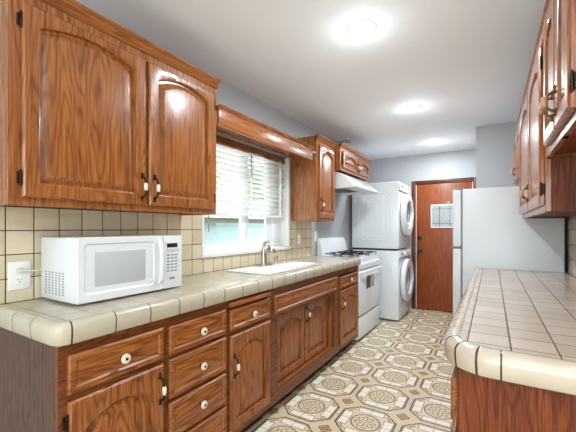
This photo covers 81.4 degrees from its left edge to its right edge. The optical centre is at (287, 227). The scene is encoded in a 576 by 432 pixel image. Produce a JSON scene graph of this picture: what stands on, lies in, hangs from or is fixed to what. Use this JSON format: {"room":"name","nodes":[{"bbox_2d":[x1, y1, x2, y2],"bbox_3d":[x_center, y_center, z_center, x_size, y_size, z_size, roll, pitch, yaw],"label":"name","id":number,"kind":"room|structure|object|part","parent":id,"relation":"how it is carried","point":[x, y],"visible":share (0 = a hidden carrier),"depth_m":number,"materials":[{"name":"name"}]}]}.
{"room":"kitchen","nodes":[
{"label":"kitchen","id":0,"kind":"room"},
{"bbox_2d":[7,0,368,303],"bbox_3d":[-0.823,0.062,2.205,0.140,2.416,8.410,0,0,31],"label":"wall","id":1,"kind":"structure","parent":0,"point":[228,95],"depth_m":3.30,"materials":[{"name":"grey paint"}]},
{"bbox_2d":[0,0,220,215],"bbox_3d":[-0.825,-0.499,1.701,0.362,0.833,1.065,0,0,31],"label":"upper cabinet","id":2,"kind":"object","parent":1,"relation":"attached to","point":[95,114],"visible":1,"depth_m":1.44,"materials":[{"name":"brown wood"}]},
{"bbox_3d":[-0.833,-0.470,1.434,0.019,0.714,0.508,0,0,31],"label":"door","id":3,"kind":"part","parent":2,"relation":"part of","materials":[{"name":"brown wood"}]},
{"bbox_3d":[-0.715,-0.891,1.634,0.055,0.050,1.065,0,0,31],"label":"crown moulding","id":4,"kind":"part","parent":2,"relation":"part of","materials":[{"name":"brown wood"}]},
{"bbox_3d":[-0.693,-0.198,1.615,0.047,0.142,0.018,0,0,31],"label":"handle","id":5,"kind":"part","parent":2,"relation":"part of","materials":[{"name":"brown metal"}]},
{"bbox_3d":[-0.657,-0.198,1.675,0.047,0.142,0.018,0,0,31],"label":"handle","id":6,"kind":"part","parent":2,"relation":"part of","materials":[{"name":"brown metal"}]},
{"bbox_3d":[-0.573,-0.470,1.861,0.019,0.714,0.457,0,0,31],"label":"door","id":7,"kind":"part","parent":2,"relation":"part of","materials":[{"name":"brown wood"}]},
{"bbox_2d":[216,104,315,159],"bbox_3d":[-0.200,-0.703,2.746,0.338,0.126,1.377,0,0,31],"label":"window valance","id":8,"kind":"object","parent":2,"relation":"attached to","point":[230,122],"visible":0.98,"depth_m":2.53,"materials":[{"name":"brown wood"}]},
{"bbox_2d":[0,206,312,303],"bbox_3d":[-0.492,0.086,2.606,0.008,0.473,2.980,0,0,31],"label":"tile backsplash","id":9,"kind":"structure","parent":1,"relation":"attached to","point":[22,229],"depth_m":1.76,"materials":[{"name":"beige tile"}]},
{"bbox_2d":[8,261,29,290],"bbox_3d":[-1.176,0.208,1.466,0.008,0.124,0.082,0,0,31],"label":"electrical outlet","id":10,"kind":"object","parent":9,"relation":"attached to","point":[16,281],"visible":0.99,"depth_m":1.46,"materials":[{"name":"white plastic"}]},
{"bbox_2d":[15,276,23,283],"bbox_3d":[-1.174,0.228,1.465,0.003,0.033,0.033,0,0,31],"label":"socket","id":11,"kind":"object","parent":10,"relation":"attached to","point":[18,279],"depth_m":1.46,"materials":[{"name":"white plastic"}]},
{"bbox_2d":[17,268,41,272],"bbox_3d":[-1.138,0.185,1.488,0.022,0.021,0.102,0,0,42],"label":"power cord","id":12,"kind":"object","parent":10,"relation":"attached to","point":[19,270],"visible":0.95,"depth_m":1.46,"materials":[{"name":"beige plastic"}]},
{"bbox_2d":[298,234,300,243],"bbox_3d":[0.121,0.118,3.597,0.008,0.100,0.062,0,0,31],"label":"electrical outlet","id":13,"kind":"object","parent":9,"relation":"attached to","point":[299,235],"visible":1,"depth_m":3.59,"materials":[{"name":"white plastic"}]},
{"bbox_2d":[204,155,280,251],"bbox_3d":[-0.396,-0.259,2.969,0.045,0.912,1.190,0,0,31],"label":"window","id":14,"kind":"structure","parent":1,"relation":"in","point":[272,226],"depth_m":3.10,"materials":[{"name":"white plastic"}]},
{"bbox_2d":[208,136,284,231],"bbox_3d":[-0.341,-0.339,2.928,0.076,0.738,1.142,0,0,31],"label":"blind","id":15,"kind":"object","parent":14,"relation":"attached to","point":[223,144],"visible":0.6,"depth_m":2.91,"materials":[{"name":"white plastic"}]},
{"bbox_3d":[-0.349,-0.681,2.935,0.050,0.053,1.140,0,0,31],"label":"head rail","id":16,"kind":"part","parent":15,"relation":"part of","materials":[{"name":"brown wood"}]},
{"bbox_3d":[-0.347,-0.112,2.933,0.052,0.020,1.142,0,0,31],"label":"rail","id":17,"kind":"part","parent":15,"relation":"part of","materials":[{"name":"white plastic"}]},
{"bbox_3d":[-0.273,-0.265,3.170,0.024,0.796,0.386,0,0,31],"label":"sash","id":18,"kind":"part","parent":14,"relation":"part of","materials":[{"name":"white plastic"}]},
{"bbox_2d":[201,158,290,257],"bbox_3d":[-0.335,-0.249,2.932,0.118,0.932,1.230,0,0,31],"label":"trim","id":19,"kind":"structure","parent":1,"relation":"attached to","point":[285,222],"depth_m":3.41,"materials":[{"name":"white paint"}]},
{"bbox_2d":[291,134,336,221],"bbox_3d":[0.298,-0.498,3.559,0.348,0.851,0.440,0,0,31],"label":"upper cabinet","id":20,"kind":"object","parent":1,"relation":"attached to","point":[312,181],"visible":1,"depth_m":3.41,"materials":[{"name":"brown wood"}]},
{"bbox_3d":[0.387,-0.496,3.505,0.020,0.847,0.440,0,0,31],"label":"frame","id":21,"kind":"part","parent":20,"relation":"part of","materials":[{"name":"brown wood"}]},
{"bbox_3d":[0.402,-0.899,3.496,0.055,0.050,0.440,0,0,31],"label":"crown moulding","id":22,"kind":"part","parent":20,"relation":"part of","materials":[{"name":"brown wood"}]},
{"bbox_3d":[0.407,-0.469,3.498,0.019,0.732,0.370,0,0,31],"label":"door","id":23,"kind":"part","parent":20,"relation":"part of","materials":[{"name":"brown wood"}]},
{"bbox_2d":[314,231,316,241],"bbox_3d":[0.331,0.100,3.949,0.016,0.120,0.070,0,0,31],"label":"light switch","id":24,"kind":"object","parent":1,"relation":"attached to","point":[315,232],"visible":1,"depth_m":3.94,"materials":[{"name":"white plastic"}]},
{"bbox_2d":[334,143,370,180],"bbox_3d":[0.705,-0.782,4.163,0.414,0.294,0.995,0,0,31],"label":"upper cabinet","id":25,"kind":"object","parent":1,"relation":"attached to","point":[349,161],"visible":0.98,"depth_m":3.92,"materials":[{"name":"brown wood"}]},
{"bbox_3d":[0.726,-0.757,3.893,0.019,0.185,0.465,0,0,31],"label":"door","id":26,"kind":"part","parent":25,"relation":"part of","materials":[{"name":"brown wood"}]},
{"bbox_3d":[0.838,-0.909,4.082,0.055,0.040,0.995,0,0,31],"label":"crown moulding","id":27,"kind":"part","parent":25,"relation":"part of","materials":[{"name":"brown wood"}]},
{"bbox_3d":[0.968,-0.757,4.290,0.019,0.185,0.435,0,0,31],"label":"door","id":28,"kind":"part","parent":25,"relation":"part of","materials":[{"name":"brown wood"}]},
{"bbox_2d":[335,171,377,195],"bbox_3d":[0.737,-0.535,4.123,0.506,0.195,0.870,0,0,31],"label":"range hood","id":29,"kind":"object","parent":1,"relation":"attached to","point":[345,185],"visible":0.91,"depth_m":3.84,"materials":[{"name":"white metal"}]},
{"bbox_2d":[78,0,545,159],"bbox_3d":[1.115,-1.176,0.966,4.700,0.060,8.510,0,0,31],"label":"ceiling","id":30,"kind":"structure","parent":0,"point":[467,63],"depth_m":2.24,"materials":[{"name":"grey paint"}]},
{"bbox_2d":[335,138,351,142],"bbox_3d":[0.724,-1.137,4.371,0.170,0.018,0.180,0,0,31],"label":"ceiling vent","id":31,"kind":"object","parent":30,"relation":"in","point":[343,140],"visible":0.89,"depth_m":4.33,"materials":[{"name":"grey metal"}]},
{"bbox_2d":[345,20,376,38],"bbox_3d":[0.422,-1.141,1.933,0.180,0.009,0.180,0,0,31],"label":"recessed light","id":32,"kind":"object","parent":30,"relation":"in","point":[361,29],"visible":1,"depth_m":1.92,"materials":[{"name":"white glass"}]},
{"bbox_2d":[403,105,422,111],"bbox_3d":[1.192,-1.141,3.197,0.180,0.009,0.180,0,0,31],"label":"recessed light","id":33,"kind":"object","parent":30,"relation":"in","point":[411,108],"visible":1,"depth_m":3.19,"materials":[{"name":"white plastic"}]},
{"bbox_2d":[428,141,441,144],"bbox_3d":[1.973,-1.141,4.489,0.180,0.009,0.180,0,0,31],"label":"recessed light","id":34,"kind":"object","parent":30,"relation":"in","point":[432,142],"visible":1,"depth_m":4.46,"materials":[{"name":"white plastic"}]},
{"bbox_2d":[244,308,452,431],"bbox_3d":[1.115,1.300,0.966,4.700,0.060,8.510,0,0,31],"label":"floor","id":35,"kind":"structure","parent":0,"point":[396,377],"depth_m":2.65,"materials":[{"name":"tile"}]},
{"bbox_2d":[0,319,166,431],"bbox_3d":[-0.860,0.834,1.432,0.578,0.872,0.432,0,0,31],"label":"base cabinet","id":36,"kind":"object","parent":35,"relation":"on","point":[113,382],"visible":0.94,"depth_m":1.27,"materials":[{"name":"brown wood"}]},
{"bbox_3d":[-0.673,0.791,1.318,0.020,0.787,0.432,0,0,31],"label":"frame","id":37,"kind":"part","parent":36,"relation":"part of","materials":[{"name":"brown wood"}]},
{"bbox_3d":[-0.652,0.506,1.313,0.018,0.137,0.388,0,0,31],"label":"drawer","id":38,"kind":"part","parent":36,"relation":"part of","materials":[{"name":"brown wood"}]},
{"bbox_3d":[-0.652,0.869,1.313,0.019,0.542,0.388,0,0,31],"label":"door","id":39,"kind":"part","parent":36,"relation":"part of","materials":[{"name":"brown wood"}]},
{"bbox_3d":[-0.632,0.506,1.301,0.030,0.039,0.039,0,0,31],"label":"knob","id":40,"kind":"part","parent":36,"relation":"part of","materials":[{"name":"white ceramic"}]},
{"bbox_3d":[-0.542,0.698,1.444,0.047,0.142,0.018,0,0,31],"label":"handle","id":41,"kind":"part","parent":36,"relation":"part of","materials":[{"name":"brown metal"}]},
{"bbox_2d":[164,302,225,431],"bbox_3d":[-0.646,0.834,1.794,0.566,0.872,0.408,0,0,31],"label":"base cabinet","id":42,"kind":"object","parent":35,"relation":"on","point":[194,341],"visible":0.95,"depth_m":1.64,"materials":[{"name":"brown wood"}]},
{"bbox_3d":[-0.437,0.871,1.666,0.018,0.162,0.375,0,0,31],"label":"drawer","id":43,"kind":"part","parent":42,"relation":"part of","materials":[{"name":"brown wood"}]},
{"bbox_3d":[-0.437,0.682,1.666,0.018,0.176,0.375,0,0,31],"label":"drawer","id":44,"kind":"part","parent":42,"relation":"part of","materials":[{"name":"brown wood"}]},
{"bbox_3d":[-0.437,0.509,1.666,0.018,0.131,0.375,0,0,31],"label":"drawer","id":45,"kind":"part","parent":42,"relation":"part of","materials":[{"name":"brown wood"}]},
{"bbox_3d":[-0.417,0.871,1.654,0.030,0.039,0.039,0,0,31],"label":"knob","id":46,"kind":"part","parent":42,"relation":"part of","materials":[{"name":"white ceramic"}]},
{"bbox_3d":[-0.417,0.682,1.654,0.030,0.039,0.039,0,0,31],"label":"knob","id":47,"kind":"part","parent":42,"relation":"part of","materials":[{"name":"white ceramic"}]},
{"bbox_3d":[-0.417,0.509,1.654,0.030,0.039,0.039,0,0,31],"label":"knob","id":48,"kind":"part","parent":42,"relation":"part of","materials":[{"name":"white ceramic"}]},
{"bbox_3d":[-0.437,1.054,1.666,0.018,0.163,0.375,0,0,31],"label":"drawer","id":49,"kind":"part","parent":42,"relation":"part of","materials":[{"name":"brown wood"}]},
{"bbox_2d":[226,290,270,431],"bbox_3d":[-0.423,0.834,2.149,0.578,0.872,0.430,0,0,31],"label":"base cabinet","id":50,"kind":"object","parent":35,"relation":"on","point":[248,328],"visible":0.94,"depth_m":1.98,"materials":[{"name":"brown wood"}]},
{"bbox_3d":[-0.286,0.772,1.865,0.047,0.142,0.018,0,0,31],"label":"handle","id":51,"kind":"part","parent":50,"relation":"part of","materials":[{"name":"brown metal"}]},
{"bbox_3d":[-0.220,0.515,2.022,0.018,0.121,0.385,0,0,31],"label":"drawer","id":52,"kind":"part","parent":50,"relation":"part of","materials":[{"name":"brown wood"}]},
{"bbox_2d":[262,271,337,416],"bbox_3d":[-0.034,0.834,2.828,0.537,0.872,1.135,0,0,31],"label":"base cabinet","id":53,"kind":"object","parent":35,"relation":"on","point":[304,313],"visible":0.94,"depth_m":2.62,"materials":[{"name":"brown wood"}]},
{"bbox_2d":[0,256,360,346],"bbox_3d":[-0.219,0.359,2.512,0.552,0.078,2.987,0,0,31],"label":"countertop","id":54,"kind":"structure","parent":53,"relation":"on","point":[50,322],"depth_m":1.45,"materials":[{"name":"beige tile"}]},
{"bbox_2d":[41,235,181,304],"bbox_3d":[-0.835,0.179,1.664,0.347,0.278,0.543,0,0,31],"label":"microwave oven","id":55,"kind":"object","parent":54,"relation":"on","point":[77,270],"visible":1,"depth_m":1.50,"materials":[{"name":"white plastic"}]},
{"bbox_3d":[-0.756,0.177,1.544,0.017,0.274,0.419,0,0,31],"label":"door","id":56,"kind":"part","parent":55,"relation":"part of","materials":[{"name":"white plastic"}]},
{"bbox_3d":[-0.642,0.166,1.692,0.048,0.238,0.024,0,0,38],"label":"handle","id":57,"kind":"part","parent":55,"relation":"part of","materials":[{"name":"white plastic"}]},
{"bbox_3d":[-0.615,0.177,1.777,0.015,0.274,0.120,0,0,31],"label":"control panel","id":58,"kind":"part","parent":55,"relation":"part of","materials":[{"name":"white plastic"}]},
{"bbox_2d":[254,241,274,266],"bbox_3d":[-0.172,0.208,2.762,0.137,0.208,0.230,0,0,31],"label":"kitchen faucet","id":59,"kind":"object","parent":54,"relation":"on","point":[264,249],"visible":1,"depth_m":2.76,"materials":[{"name":"silver metal"}]},
{"bbox_3d":[-0.201,0.307,2.780,0.056,0.010,0.230,0,0,31],"label":"deck plate","id":60,"kind":"part","parent":59,"relation":"part of","materials":[{"name":"silver metal"}]},
{"bbox_3d":[-0.162,0.182,2.759,0.117,0.081,0.049,0,0,31],"label":"spout","id":61,"kind":"part","parent":59,"relation":"part of","materials":[{"name":"silver metal"}]},
{"bbox_2d":[226,261,321,274],"bbox_3d":[-0.081,0.404,2.742,0.390,0.184,0.840,0,0,31],"label":"sink","id":62,"kind":"object","parent":54,"relation":"in","point":[282,266],"visible":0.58,"depth_m":2.71,"materials":[{"name":"white ceramic"}]},
{"bbox_3d":[-0.144,0.403,2.552,0.246,0.180,0.376,0,0,31],"label":"bowl","id":63,"kind":"part","parent":62,"relation":"part of","materials":[{"name":"white ceramic"}]},
{"bbox_2d":[274,256,277,263],"bbox_3d":[-0.104,0.276,2.914,0.042,0.071,0.041,0,0,31],"label":"soap dispenser","id":64,"kind":"object","parent":62,"relation":"on","point":[275,257],"visible":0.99,"depth_m":2.90,"materials":[{"name":"silver metal"}]},
{"bbox_3d":[0.062,0.403,2.889,0.246,0.180,0.366,0,0,31],"label":"bowl","id":65,"kind":"part","parent":62,"relation":"part of","materials":[{"name":"white ceramic"}]},
{"bbox_3d":[0.015,0.858,2.535,0.019,0.480,0.423,0,0,31],"label":"door","id":66,"kind":"part","parent":53,"relation":"part of","materials":[{"name":"brown wood"}]},
{"bbox_3d":[0.236,0.858,2.898,0.019,0.480,0.403,0,0,31],"label":"door","id":67,"kind":"part","parent":53,"relation":"part of","materials":[{"name":"brown wood"}]},
{"bbox_2d":[331,265,357,359],"bbox_3d":[0.424,0.834,3.541,0.578,0.872,0.560,0,0,31],"label":"base cabinet","id":68,"kind":"object","parent":35,"relation":"on","point":[348,277],"visible":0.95,"depth_m":3.37,"materials":[{"name":"brown wood"}]},
{"bbox_3d":[0.612,0.791,3.427,0.020,0.787,0.560,0,0,31],"label":"frame","id":69,"kind":"part","parent":68,"relation":"part of","materials":[{"name":"brown wood"}]},
{"bbox_3d":[0.625,0.525,3.410,0.018,0.110,0.475,0,0,31],"label":"drawer","id":70,"kind":"part","parent":68,"relation":"part of","materials":[{"name":"brown wood"}]},
{"bbox_3d":[0.625,0.868,3.410,0.019,0.525,0.475,0,0,31],"label":"door","id":71,"kind":"part","parent":68,"relation":"part of","materials":[{"name":"brown wood"}]},
{"bbox_2d":[317,237,381,340],"bbox_3d":[0.797,0.694,4.151,0.579,1.152,0.808,0,0,31],"label":"gas stove","id":72,"kind":"object","parent":35,"relation":"on","point":[368,270],"visible":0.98,"depth_m":4.01,"materials":[{"name":"white metal"}]},
{"bbox_2d":[342,253,378,259],"bbox_3d":[0.772,0.351,4.166,0.485,0.027,0.808,0,0,31],"label":"cooktop","id":73,"kind":"object","parent":72,"relation":"in","point":[368,256],"depth_m":4.08,"materials":[{"name":"white metal"}]},
{"bbox_3d":[0.977,1.117,4.042,0.028,0.235,0.794,0,0,31],"label":"storage drawer","id":74,"kind":"part","parent":72,"relation":"part of","materials":[{"name":"white metal"}]},
{"bbox_3d":[0.979,0.730,4.040,0.034,0.500,0.794,0,0,31],"label":"oven door","id":75,"kind":"part","parent":72,"relation":"part of","materials":[{"name":"white metal"}]},
{"bbox_3d":[0.979,0.412,4.040,0.034,0.115,0.796,0,0,31],"label":"control panel","id":76,"kind":"part","parent":72,"relation":"part of","materials":[{"name":"white metal"}]},
{"bbox_3d":[1.014,0.498,4.019,0.069,0.038,0.744,0,0,31],"label":"oven handle","id":77,"kind":"part","parent":72,"relation":"part of","materials":[{"name":"white metal"}]},
{"bbox_2d":[352,248,413,320],"bbox_3d":[1.423,0.790,4.962,0.739,0.960,0.714,0,0,31],"label":"washing machine","id":78,"kind":"object","parent":35,"relation":"on","point":[396,271],"visible":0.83,"depth_m":4.59,"materials":[{"name":"white metal"}]},
{"bbox_2d":[353,247,405,250],"bbox_3d":[1.372,0.297,4.983,0.600,0.023,0.660,0,0,31],"label":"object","id":79,"kind":"object","parent":78,"relation":"on","point":[405,247],"visible":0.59,"depth_m":4.71,"materials":[{"name":"black plastic"}]},
{"bbox_2d":[352,181,413,248],"bbox_3d":[1.423,-0.174,4.962,0.739,0.918,0.714,0,0,31],"label":"dryer","id":80,"kind":"object","parent":79,"relation":"on","point":[384,219],"visible":0.98,"depth_m":4.66,"materials":[{"name":"white metal"}]},
{"bbox_3d":[1.206,-0.175,4.679,0.463,0.700,0.004,0,0,31],"label":"embossed panel","id":81,"kind":"part","parent":80,"relation":"part of","materials":[{"name":"white metal"}]},
{"bbox_3d":[1.711,-0.185,4.794,0.060,0.606,0.606,0,0,31],"label":"door","id":82,"kind":"part","parent":80,"relation":"part of","materials":[{"name":"white ceramic"}]},
{"bbox_3d":[1.702,-0.185,4.800,0.022,0.404,0.404,0,0,31],"label":"door glass","id":83,"kind":"part","parent":80,"relation":"part of","materials":[{"name":"grey glass"}]},
{"bbox_3d":[1.206,0.789,4.679,0.463,0.742,0.004,0,0,31],"label":"embossed panel","id":84,"kind":"part","parent":78,"relation":"part of","materials":[{"name":"white metal"}]},
{"bbox_3d":[1.711,0.740,4.794,0.060,0.606,0.606,0,0,31],"label":"door","id":85,"kind":"part","parent":78,"relation":"part of","materials":[{"name":"white plastic"}]},
{"bbox_3d":[1.702,0.740,4.800,0.022,0.404,0.404,0,0,31],"label":"door glass","id":86,"kind":"part","parent":78,"relation":"part of","materials":[{"name":"grey"}]},
{"bbox_2d":[451,186,564,368],"bbox_3d":[1.874,0.469,2.948,0.770,1.602,0.735,0,0,31],"label":"refrigerator","id":87,"kind":"object","parent":35,"relation":"on","point":[489,230],"visible":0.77,"depth_m":2.65,"materials":[{"name":"white metal"}]},
{"bbox_3d":[1.603,0.696,3.113,0.065,1.048,0.731,0,0,31],"label":"fridge door","id":88,"kind":"part","parent":87,"relation":"part of","materials":[{"name":"white metal"}]},
{"bbox_3d":[1.603,-0.081,3.113,0.065,0.478,0.731,0,0,31],"label":"freezer door","id":89,"kind":"part","parent":87,"relation":"part of","materials":[{"name":"white metal"}]},
{"bbox_2d":[450,363,575,431],"bbox_3d":[1.220,0.834,1.692,0.612,0.872,2.040,0,0,31],"label":"base cabinet","id":90,"kind":"object","parent":35,"relation":"on","point":[478,403],"visible":0.23,"depth_m":0.89,"materials":[{"name":"brown wood"}]},
{"bbox_3d":[0.652,0.868,1.254,0.019,0.545,0.640,0,0,31],"label":"door","id":91,"kind":"part","parent":90,"relation":"part of","materials":[{"name":"brown wood"}]},
{"bbox_3d":[0.652,0.502,1.254,0.018,0.125,0.640,0,0,31],"label":"drawer","id":92,"kind":"part","parent":90,"relation":"part of","materials":[{"name":"brown wood"}]},
{"bbox_2d":[444,267,575,395],"bbox_3d":[1.219,0.358,1.672,0.596,0.078,2.112,0,0,31],"label":"countertop","id":93,"kind":"structure","parent":90,"relation":"on","point":[512,326],"depth_m":1.07,"materials":[{"name":"beige tile"}]},
{"bbox_2d":[369,149,475,307],"bbox_3d":[2.086,0.062,5.286,1.625,2.416,0.120,0,0,31],"label":"wall","id":94,"kind":"structure","parent":0,"point":[405,170],"depth_m":5.21,"materials":[{"name":"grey paint"}]},
{"bbox_2d":[412,177,475,311],"bbox_3d":[2.361,0.268,5.078,0.910,2.005,0.170,0,0,31],"label":"door","id":95,"kind":"structure","parent":94,"relation":"in","point":[432,232],"depth_m":5.13,"materials":[{"name":"red wood"}]},
{"bbox_2d":[476,121,516,188],"bbox_3d":[2.793,0.062,4.159,0.755,2.416,1.310,0,0,31],"label":"wall","id":96,"kind":"structure","parent":0,"point":[495,142],"depth_m":3.70,"materials":[{"name":"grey paint"}]},
{"bbox_2d":[565,215,575,272],"bbox_3d":[1.832,0.062,1.970,0.120,2.416,3.430,0,0,31],"label":"wall","id":97,"kind":"structure","parent":0,"point":[570,217],"depth_m":2.49,"materials":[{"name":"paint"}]},
{"bbox_2d":[510,113,520,185],"bbox_3d":[2.075,-0.634,2.824,0.334,0.499,0.778,0,0,31],"label":"upper cabinet","id":98,"kind":"object","parent":97,"relation":"attached to","point":[515,174],"visible":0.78,"depth_m":2.83,"materials":[{"name":"brown wood"}]},
{"bbox_3d":[2.068,-0.605,3.040,0.019,0.380,0.365,0,0,31],"label":"door","id":99,"kind":"part","parent":98,"relation":"part of","materials":[{"name":"brown wood"}]},
{"bbox_3d":[1.876,-0.605,2.724,0.019,0.380,0.355,0,0,31],"label":"door","id":100,"kind":"part","parent":98,"relation":"part of","materials":[{"name":"brown wood"}]},
{"bbox_3d":[1.984,-0.859,2.879,0.038,0.050,0.778,0,0,31],"label":"crown moulding","id":101,"kind":"part","parent":98,"relation":"part of","materials":[{"name":"brown wood"}]},
{"bbox_2d":[519,25,575,218],"bbox_3d":[1.534,-0.477,1.936,0.334,0.813,1.298,0,0,31],"label":"upper cabinet","id":102,"kind":"object","parent":97,"relation":"attached to","point":[547,187],"visible":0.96,"depth_m":1.55,"materials":[{"name":"brown wood"}]},
{"bbox_3d":[1.358,-0.201,1.923,0.047,0.104,0.018,0,0,31],"label":"handle","id":103,"kind":"part","parent":102,"relation":"part of","materials":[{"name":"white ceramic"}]},
{"bbox_3d":[1.578,-0.448,2.234,0.019,0.694,0.683,0,0,31],"label":"door","id":104,"kind":"part","parent":102,"relation":"part of","materials":[{"name":"brown wood"}]},
{"bbox_3d":[1.443,-0.859,1.991,0.038,0.050,1.298,0,0,31],"label":"crown moulding","id":105,"kind":"part","parent":102,"relation":"part of","materials":[{"name":"brown wood"}]},
{"bbox_3d":[1.253,-0.448,1.701,0.019,0.694,0.540,0,0,31],"label":"door","id":106,"kind":"part","parent":102,"relation":"part of","materials":[{"name":"brown wood"}]},
{"bbox_3d":[1.451,-0.475,1.986,0.020,0.809,1.298,0,0,31],"label":"frame","id":107,"kind":"part","parent":102,"relation":"part of","materials":[{"name":"brown wood"}]},
{"bbox_2d":[538,0,575,158],"bbox_3d":[1.028,-0.591,1.104,0.334,0.587,0.645,0,0,31],"label":"upper cabinet","id":108,"kind":"object","parent":97,"relation":"attached to","point":[557,105],"visible":1,"depth_m":1.07,"materials":[{"name":"brown wood"}]},
{"bbox_3d":[0.886,-0.412,1.147,0.047,0.104,0.018,0,0,31],"label":"handle","id":109,"kind":"part","parent":108,"relation":"part of","materials":[{"name":"gold metal"}]},
{"bbox_3d":[0.937,-0.859,1.159,0.038,0.050,0.645,0,0,31],"label":"crown moulding","id":110,"kind":"part","parent":108,"relation":"part of","materials":[{"name":"brown wood"}]},
{"bbox_3d":[0.854,-0.412,1.095,0.047,0.104,0.018,0,0,31],"label":"handle","id":111,"kind":"part","parent":108,"relation":"part of","materials":[{"name":"gold metal"}]},
{"bbox_3d":[0.966,-0.561,1.230,0.019,0.468,0.275,0,0,31],"label":"door","id":112,"kind":"part","parent":108,"relation":"part of","materials":[{"name":"brown wood"}]},
{"bbox_3d":[0.944,-0.589,1.155,0.020,0.583,0.645,0,0,31],"label":"frame","id":113,"kind":"part","parent":108,"relation":"part of","materials":[{"name":"brown wood"}]},
{"bbox_3d":[0.829,-0.561,1.005,0.019,0.468,0.230,0,0,31],"label":"door","id":114,"kind":"part","parent":108,"relation":"part of","materials":[{"name":"brown wood"}]},
{"bbox_2d":[569,218,575,276],"bbox_3d":[1.475,0.129,1.508,0.008,0.388,2.110,0,0,31],"label":"tile backsplash","id":115,"kind":"structure","parent":97,"relation":"attached to","point":[572,222],"depth_m":2.29,"materials":[{"name":"beige tile"}]},
{"label":"outside","id":116,"kind":"structure","parent":0,"visible":0},
{"bbox_3d":[-2.568,1.600,9.174,10.070,0.060,19.000,0,0,31],"label":"yard","id":117,"kind":"structure","parent":116,"visible":0},
{"bbox_2d":[204,197,263,244],"bbox_3d":[-1.274,0.295,8.386,3.100,2.550,15.000,0,0,31],"label":"neighbouring house","id":118,"kind":"structure","parent":117,"relation":"on","point":[223,229],"depth_m":6.37,"materials":[{"name":"teal"}]},
{"bbox_2d":[248,166,263,198],"bbox_3d":[-1.034,-0.550,14.101,1.476,4.242,2.319,0,0,31],"label":"tree","id":119,"kind":"object","parent":117,"relation":"on","point":[261,166],"visible":0.08,"depth_m":13.30,"materials":[{"name":"green plant"}]}
]}

